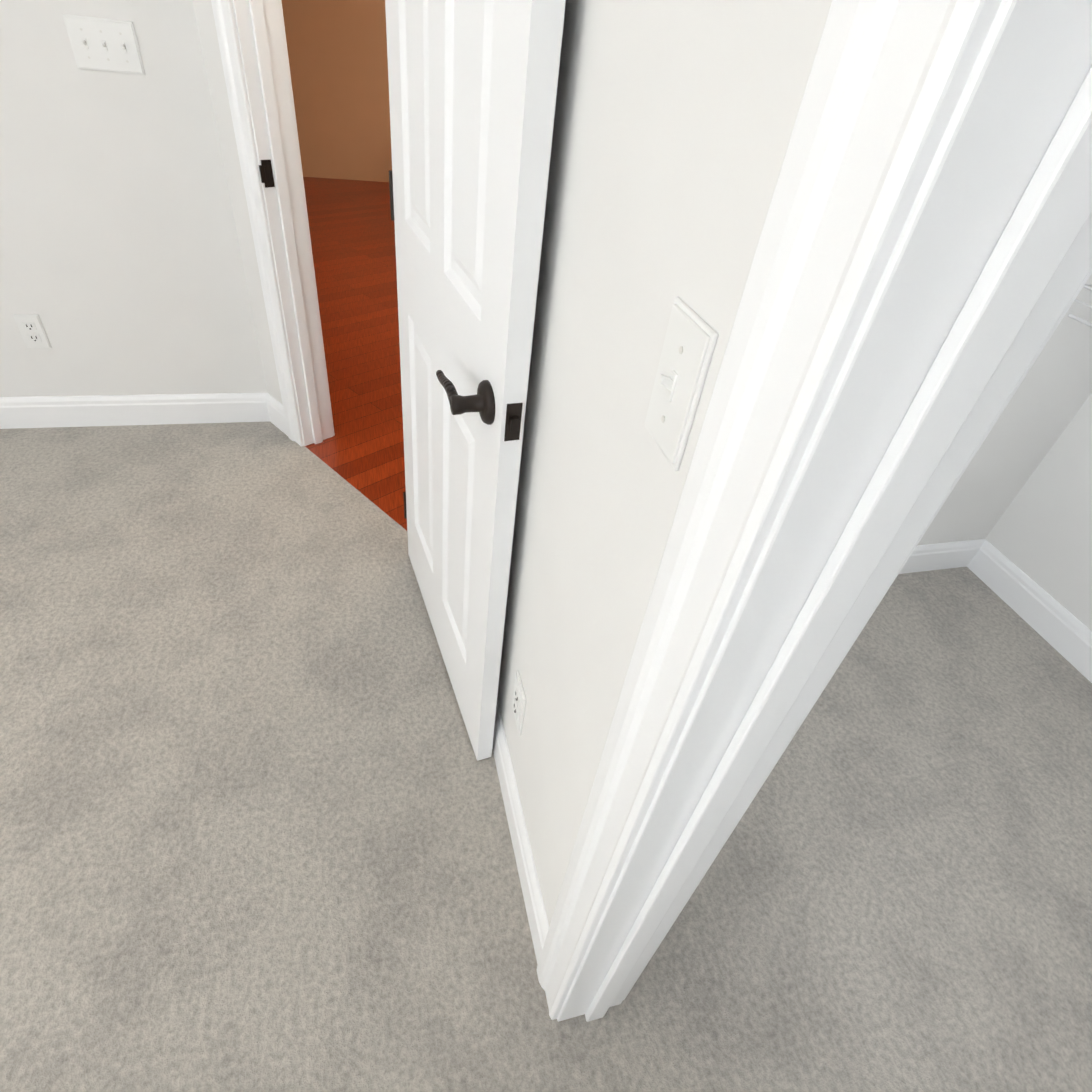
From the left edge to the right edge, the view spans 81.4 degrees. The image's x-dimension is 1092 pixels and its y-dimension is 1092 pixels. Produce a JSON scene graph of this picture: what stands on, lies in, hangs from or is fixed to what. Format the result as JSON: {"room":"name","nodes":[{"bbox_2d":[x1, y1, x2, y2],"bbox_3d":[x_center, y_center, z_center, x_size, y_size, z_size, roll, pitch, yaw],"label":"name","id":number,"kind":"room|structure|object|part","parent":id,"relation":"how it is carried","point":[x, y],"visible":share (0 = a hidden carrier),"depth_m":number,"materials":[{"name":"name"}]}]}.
{"room":"empty bedroom","nodes":[
{"label":"empty bedroom","id":0,"kind":"room"},
{"bbox_2d":[0,0,266,396],"bbox_3d":[-2.849,-1.397,1.215,3.978,2.770,0.120,-5,42,-15],"label":"wall","id":1,"kind":"structure","parent":0,"point":[121,269],"depth_m":1.98,"materials":[{"name":"paint"}]},
{"bbox_2d":[12,314,51,347],"bbox_3d":[-1.720,-0.717,2.124,0.072,0.116,0.009,-5,42,-15],"label":"wall outlet","id":2,"kind":"object","parent":1,"relation":"attached to","point":[32,331],"visible":1,"depth_m":2.12,"materials":[{"name":"white plastic"}]},
{"bbox_2d":[62,14,144,74],"bbox_3d":[-1.196,-1.355,1.718,0.164,0.116,0.018,-5,42,-15],"label":"light switch","id":3,"kind":"object","parent":1,"relation":"attached to","point":[101,44],"visible":1,"depth_m":1.72,"materials":[{"name":"white plastic"}]},
{"bbox_2d":[0,393,279,428],"bbox_3d":[-2.913,-0.394,2.009,3.807,0.121,0.018,-5,42,-15],"label":"baseboard","id":4,"kind":"structure","parent":1,"relation":"attached to","point":[120,409],"depth_m":2.37,"materials":[{"name":"white wood"}]},
{"bbox_2d":[192,0,282,404],"bbox_3d":[-0.476,-1.228,1.418,1.366,2.770,0.120,36,47,29],"label":"wall","id":5,"kind":"structure","parent":0,"point":[205,21],"depth_m":1.95,"materials":[{"name":"paint"}]},
{"bbox_2d":[211,0,334,446],"bbox_3d":[-0.492,-1.010,1.586,0.943,2.126,0.158,36,47,29],"label":"door frame","id":6,"kind":"structure","parent":5,"relation":"attached to","point":[251,36],"depth_m":1.90,"materials":[{"name":"white wood"}]},
{"bbox_2d":[259,160,274,187],"bbox_3d":[-0.807,-1.076,1.834,0.004,0.070,0.037,36,47,29],"label":"plate","id":7,"kind":"object","parent":6,"relation":"attached to","point":[266,173],"visible":1,"depth_m":1.83,"materials":[{"name":"brown metal"}]},
{"bbox_2d":[385,0,565,760],"bbox_3d":[-0.177,-0.503,1.107,0.136,2.025,0.764,-5,42,-15],"label":"door","id":8,"kind":"structure","parent":5,"relation":"in","point":[473,84],"depth_m":1.01,"materials":[{"name":"white wood"}]},
{"bbox_3d":[-0.315,-0.746,1.364,0.039,1.744,0.012,-5,42,-15],"label":"door hinge","id":9,"kind":"part","parent":8,"relation":"part of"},
{"bbox_3d":[-0.126,-0.242,0.977,0.069,0.066,0.155,-5,42,-15],"label":"handle","id":10,"kind":"part","parent":8,"relation":"part of","materials":[{"name":"brown metal"}]},
{"bbox_2d":[504,403,522,440],"bbox_3d":[-0.046,-0.176,0.913,0.023,0.060,0.010,-10,43,-20],"label":"latch plate","id":11,"kind":"object","parent":8,"relation":"attached to","point":[513,420],"depth_m":0.91,"materials":[{"name":"brown metal"}]},
{"bbox_2d":[0,422,644,1091],"bbox_3d":[-2.144,0.952,0.654,4.676,0.001,4.208,-5,42,-15],"label":"floor","id":12,"kind":"structure","parent":0,"point":[254,832],"depth_m":1.37,"materials":[{"name":"grey carpet"}]},
{"bbox_2d":[281,0,391,181],"bbox_3d":[-0.264,-3.554,5.952,4.380,6.270,0.100,-5,42,-15],"label":"wall","id":13,"kind":"structure","parent":0,"point":[337,57],"depth_m":5.19,"materials":[{"name":"brown paint"}]},
{"bbox_2d":[303,177,406,530],"bbox_3d":[0.433,-1.661,4.143,4.300,0.001,5.303,-5,42,-15],"label":"floor","id":14,"kind":"structure","parent":0,"point":[352,229],"depth_m":3.25,"materials":[{"name":"brown wood"}]},
{"bbox_2d":[497,0,831,925],"bbox_3d":[0.313,0.073,0.029,0.120,2.770,3.253,-5,42,-15],"label":"wall","id":15,"kind":"structure","parent":0,"point":[675,120],"depth_m":0.63,"materials":[{"name":"paint"}]},
{"bbox_2d":[512,670,525,734],"bbox_3d":[-0.055,0.306,1.237,0.009,0.116,0.072,-5,42,-15],"label":"outlet","id":16,"kind":"object","parent":15,"relation":"attached to","point":[519,702],"visible":1,"depth_m":1.22,"materials":[{"name":"white plastic"}]},
{"bbox_2d":[645,297,717,470],"bbox_3d":[0.098,-0.128,0.506,0.018,0.116,0.072,-5,42,-15],"label":"light switch","id":17,"kind":"object","parent":15,"relation":"attached to","point":[691,337],"visible":1,"depth_m":0.50,"materials":[{"name":"white plastic"}]},
{"bbox_2d":[537,0,1091,1021],"bbox_3d":[0.287,0.292,0.194,0.158,2.126,0.942,-5,42,-15],"label":"trim","id":18,"kind":"structure","parent":15,"relation":"attached to","point":[919,272],"depth_m":0.36,"materials":[{"name":"white wood"}]},
{"bbox_2d":[621,567,1091,1091],"bbox_3d":[1.130,1.078,1.058,1.821,0.001,3.027,-5,42,-15],"label":"floor","id":19,"kind":"structure","parent":0,"point":[892,892],"depth_m":1.38,"materials":[{"name":"grey carpet"}]},
{"bbox_2d":[917,274,1091,544],"bbox_3d":[0.838,-0.909,1.265,1.680,2.770,0.100,-5,42,-15],"label":"wall","id":20,"kind":"structure","parent":0,"point":[1020,496],"depth_m":1.92,"materials":[{"name":"paint"}]},
{"bbox_2d":[899,539,986,573],"bbox_3d":[0.710,0.093,2.050,1.680,0.121,0.018,-5,42,-15],"label":"baseboard","id":21,"kind":"structure","parent":20,"relation":"attached to","point":[938,556],"depth_m":2.22,"materials":[{"name":"white wood"}]},
{"bbox_2d":[985,398,1091,630],"bbox_3d":[2.088,-0.014,0.430,0.120,2.770,3.077,-5,42,-15],"label":"wall","id":22,"kind":"structure","parent":0,"point":[1046,533],"depth_m":1.98,"materials":[{"name":"paint"}]},
{"bbox_2d":[968,541,1091,682],"bbox_3d":[1.879,0.937,1.261,0.018,0.121,2.823,-5,42,-15],"label":"baseboard","id":23,"kind":"structure","parent":22,"relation":"attached to","point":[1065,633],"depth_m":2.06,"materials":[{"name":"white wood"}]},
{"bbox_2d":[1068,284,1091,327],"bbox_3d":[1.822,0.368,0.727,0.303,0.340,2.820,-5,42,-15],"label":"closet shelf","id":24,"kind":"object","parent":22,"relation":"attached to","point":[1081,320],"visible":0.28,"depth_m":1.61,"materials":[{"name":"white metal"}]}
]}

